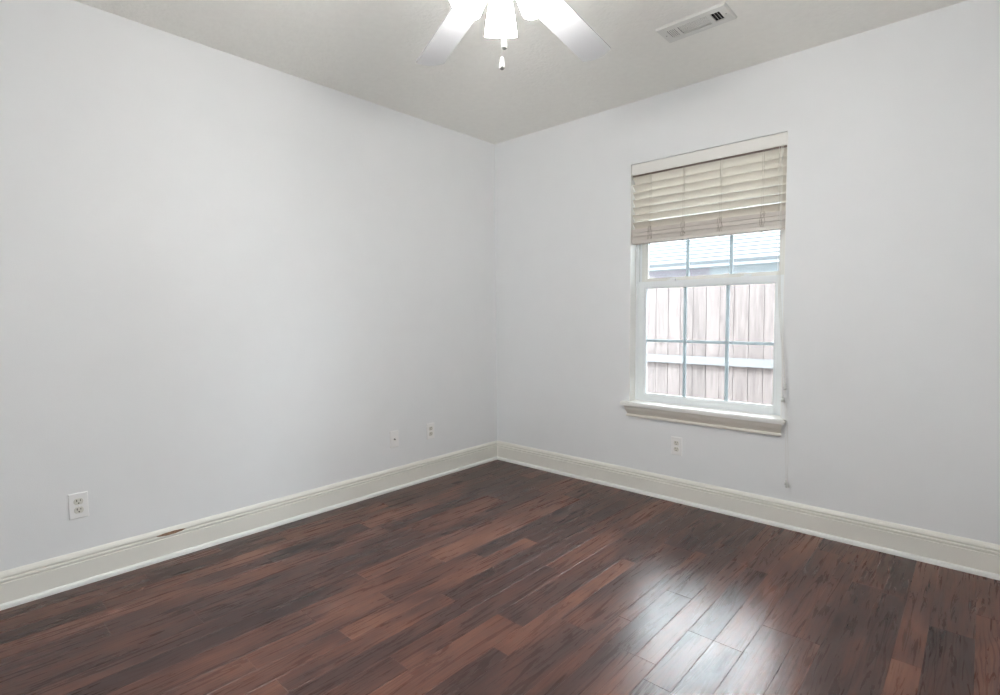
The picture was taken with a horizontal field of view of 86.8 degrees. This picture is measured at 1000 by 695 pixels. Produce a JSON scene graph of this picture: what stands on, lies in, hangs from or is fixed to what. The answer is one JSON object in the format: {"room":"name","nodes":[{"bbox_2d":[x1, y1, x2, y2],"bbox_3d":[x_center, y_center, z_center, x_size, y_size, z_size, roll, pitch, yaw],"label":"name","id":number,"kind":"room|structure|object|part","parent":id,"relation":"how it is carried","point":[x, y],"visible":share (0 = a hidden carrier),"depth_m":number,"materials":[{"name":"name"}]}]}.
{"room":"empty bedroom","nodes":[
{"label":"empty bedroom","id":0,"kind":"room"},
{"bbox_2d":[0,0,496,571],"bbox_3d":[-1.354,-0.247,2.798,0.160,2.440,3.750,3,5,42],"label":"wall","id":1,"kind":"structure","parent":0,"point":[227,281],"depth_m":2.58,"materials":[{"name":"paint"}]},
{"bbox_2d":[68,491,88,519],"bbox_3d":[-1.787,0.671,2.244,0.008,0.109,0.067,3,5,42],"label":"electrical outlet","id":2,"kind":"object","parent":1,"relation":"attached to","point":[78,505],"visible":1,"depth_m":2.24,"materials":[{"name":"white plastic"}]},
{"bbox_2d":[74,498,82,504],"bbox_3d":[-1.785,0.652,2.241,0.002,0.027,0.033,3,5,42],"label":"receptacle","id":3,"kind":"object","parent":2,"relation":"attached to","point":[77,501],"depth_m":2.24,"materials":[{"name":"white plastic"}]},
{"bbox_2d":[74,506,83,513],"bbox_3d":[-1.785,0.689,2.243,0.002,0.027,0.033,3,5,42],"label":"receptacle","id":4,"kind":"object","parent":2,"relation":"attached to","point":[77,509],"depth_m":2.24,"materials":[{"name":"white plastic"}]},
{"bbox_2d":[0,441,496,610],"bbox_3d":[-1.280,0.902,2.808,0.015,0.144,3.750,3,5,42],"label":"baseboard","id":5,"kind":"structure","parent":1,"relation":"attached to","point":[30,579],"depth_m":2.62,"materials":[{"name":"beige paint"}]},
{"bbox_2d":[390,430,398,447],"bbox_3d":[-0.686,0.598,3.445,0.016,0.109,0.067,3,5,42],"label":"wall plate","id":6,"kind":"object","parent":1,"relation":"attached to","point":[394,441],"visible":1,"depth_m":3.44,"materials":[{"name":"white plastic"}]},
{"bbox_2d":[426,423,433,439],"bbox_3d":[-0.482,0.581,3.674,0.008,0.109,0.067,3,5,42],"label":"electrical outlet","id":7,"kind":"object","parent":1,"relation":"attached to","point":[429,427],"visible":1,"depth_m":3.67,"materials":[{"name":"white plastic"}]},
{"bbox_2d":[0,460,999,694],"bbox_3d":[-0.043,1.062,1.689,3.360,0.060,3.750,3,5,42],"label":"floor","id":8,"kind":"structure","parent":0,"point":[496,577],"depth_m":2.03,"materials":[{"name":"brown wood"}]},
{"bbox_2d":[74,0,966,143],"bbox_3d":[-0.400,-1.438,1.168,4.280,0.120,5.670,3,5,42],"label":"ceiling","id":9,"kind":"structure","parent":0,"point":[368,50],"depth_m":2.57,"materials":[{"name":"paint"}]},
{"bbox_2d":[416,0,610,69],"bbox_3d":[0.005,-1.096,1.496,1.300,0.610,1.378,3,5,42],"label":"ceiling fan","id":10,"kind":"object","parent":9,"relation":"hanging from","point":[558,16],"visible":1,"depth_m":1.80,"materials":[{"name":"white plastic"}]},
{"bbox_3d":[-0.177,-1.123,1.889,0.117,0.024,0.531,-2,4,-25],"label":"blade","id":11,"kind":"part","parent":10,"relation":"part of","materials":[{"name":"white wood"}]},
{"bbox_3d":[-0.084,-0.985,1.458,0.098,0.134,0.120,3,5,42],"label":"lamp shade","id":12,"kind":"part","parent":10,"relation":"part of","materials":[{"name":"white glass"}]},
{"bbox_3d":[0.002,-0.995,1.607,0.110,0.134,0.112,3,5,42],"label":"lamp shade","id":13,"kind":"part","parent":10,"relation":"part of","materials":[{"name":"white glass"}]},
{"bbox_3d":[0.005,-0.926,1.497,0.002,0.216,0.002,3,5,42],"label":"pull chain","id":14,"kind":"part","parent":10,"relation":"part of","materials":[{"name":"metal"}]},
{"bbox_3d":[0.091,-0.987,1.460,0.120,0.134,0.098,3,5,42],"label":"lamp shade","id":15,"kind":"part","parent":10,"relation":"part of","materials":[{"name":"white glass"}]},
{"bbox_3d":[0.242,-1.124,1.855,0.117,0.024,0.531,2,4,34],"label":"blade","id":16,"kind":"part","parent":10,"relation":"part of","materials":[{"name":"white wood"}]},
{"bbox_2d":[655,2,736,42],"bbox_3d":[0.880,-1.456,2.384,0.316,0.011,0.156,3,5,42],"label":"ceiling vent","id":17,"kind":"object","parent":9,"relation":"in","point":[669,32],"visible":1,"depth_m":2.37,"materials":[{"name":"metal"}]},
{"bbox_2d":[495,0,999,544],"bbox_3d":[1.264,-0.283,3.055,3.680,2.440,0.160,3,5,42],"label":"wall","id":18,"kind":"structure","parent":0,"point":[891,325],"depth_m":2.60,"materials":[{"name":"paint"}]},
{"bbox_2d":[671,436,681,455],"bbox_3d":[1.062,0.594,3.185,0.067,0.109,0.008,3,5,42],"label":"electrical outlet","id":19,"kind":"object","parent":18,"relation":"attached to","point":[676,442],"visible":1,"depth_m":3.18,"materials":[{"name":"white plastic"}]},
{"bbox_2d":[620,132,787,436],"bbox_3d":[1.181,-0.338,3.096,0.960,1.579,0.206,3,5,42],"label":"window","id":20,"kind":"structure","parent":18,"relation":"in","point":[722,414],"depth_m":3.15,"materials":[{"name":"white plastic"}]},
{"bbox_3d":[1.158,0.370,3.106,0.960,0.026,0.120,3,5,42],"label":"sill","id":21,"kind":"part","parent":20,"relation":"part of","materials":[{"name":"paint"}]},
{"bbox_3d":[1.228,-0.382,3.131,0.888,1.496,0.087,3,5,42],"label":"frame","id":22,"kind":"part","parent":20,"relation":"part of","materials":[{"name":"white plastic"}]},
{"bbox_2d":[631,132,788,487],"bbox_3d":[1.178,-0.203,3.039,0.938,1.832,0.111,3,5,42],"label":"window blind","id":23,"kind":"object","parent":20,"relation":"attached to","point":[757,163],"visible":0.92,"depth_m":2.98,"materials":[{"name":"wood"}]},
{"bbox_3d":[0.917,-0.867,3.231,0.032,0.409,0.013,3,5,42],"label":"ladder cord","id":24,"kind":"part","parent":23,"relation":"part of","materials":[{"name":"beige fabric"}]},
{"bbox_3d":[1.071,-0.860,3.090,0.030,0.410,0.013,3,5,42],"label":"ladder cord","id":25,"kind":"part","parent":23,"relation":"part of","materials":[{"name":"beige fabric"}]},
{"bbox_3d":[1.166,-0.645,3.048,0.875,0.020,0.051,3,5,42],"label":"rail","id":26,"kind":"part","parent":23,"relation":"part of","materials":[{"name":"beige wood"}]},
{"bbox_3d":[1.229,-0.852,2.947,0.032,0.409,0.013,3,5,42],"label":"ladder cord","id":27,"kind":"part","parent":23,"relation":"part of","materials":[{"name":"beige fabric"}]},
{"bbox_3d":[1.392,-0.845,2.798,0.029,0.409,0.013,3,5,42],"label":"ladder cord","id":28,"kind":"part","parent":23,"relation":"part of","materials":[{"name":"beige fabric"}]},
{"bbox_3d":[1.456,-0.393,2.731,0.007,1.296,0.056,-1,4,-11],"label":"pull cord","id":29,"kind":"part","parent":23,"relation":"part of","materials":[{"name":"white fabric"}]},
{"bbox_3d":[1.456,-0.425,2.731,0.005,1.231,0.070,-2,4,-18],"label":"pull cord","id":30,"kind":"part","parent":23,"relation":"part of","materials":[{"name":"white fabric"}]},
{"bbox_3d":[1.464,-0.174,2.732,0.013,1.734,0.073,-2,4,-21],"label":"pull cord","id":31,"kind":"part","parent":23,"relation":"part of","materials":[{"name":"white fabric"}]},
{"bbox_3d":[1.467,-0.167,2.728,0.014,1.746,0.077,-2,4,-21],"label":"pull cord","id":32,"kind":"part","parent":23,"relation":"part of","materials":[{"name":"white fabric"}]},
{"bbox_3d":[1.216,-0.028,3.136,0.849,0.754,0.030,3,5,42],"label":"sash","id":33,"kind":"part","parent":20,"relation":"part of","materials":[{"name":"white plastic"}]},
{"bbox_3d":[1.236,-0.741,3.121,0.849,0.738,0.032,3,5,42],"label":"sash","id":34,"kind":"part","parent":20,"relation":"part of","materials":[{"name":"clear plastic"}]},
{"bbox_2d":[497,440,999,580],"bbox_3d":[1.214,0.867,3.060,3.360,0.144,0.014,3,5,42],"label":"baseboard","id":35,"kind":"structure","parent":18,"relation":"attached to","point":[980,555],"depth_m":2.79,"materials":[{"name":"beige paint"}]},
{"label":"outside","id":36,"kind":"structure","parent":0,"visible":0},
{"bbox_3d":[4.153,1.110,5.826,20.000,0.120,24.000,3,5,42],"label":"ground","id":37,"kind":"structure","parent":36,"visible":0},
{"bbox_2d":[647,272,774,404],"bbox_3d":[2.101,0.196,5.123,5.048,1.821,0.150,3,5,42],"label":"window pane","id":38,"kind":"object","parent":37,"relation":"on","point":[752,306],"visible":0.1,"depth_m":5.19,"materials":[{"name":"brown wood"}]},
{"bbox_3d":[2.105,0.135,5.161,5.000,0.078,0.037,3,5,42],"label":"rail","id":39,"kind":"part","parent":38,"relation":"part of","materials":[{"name":"white wood"}]},
{"bbox_2d":[649,184,780,277],"bbox_3d":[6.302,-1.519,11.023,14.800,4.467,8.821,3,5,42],"label":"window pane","id":40,"kind":"structure","parent":37,"relation":"on","point":[757,251],"depth_m":8.26,"materials":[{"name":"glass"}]}
]}

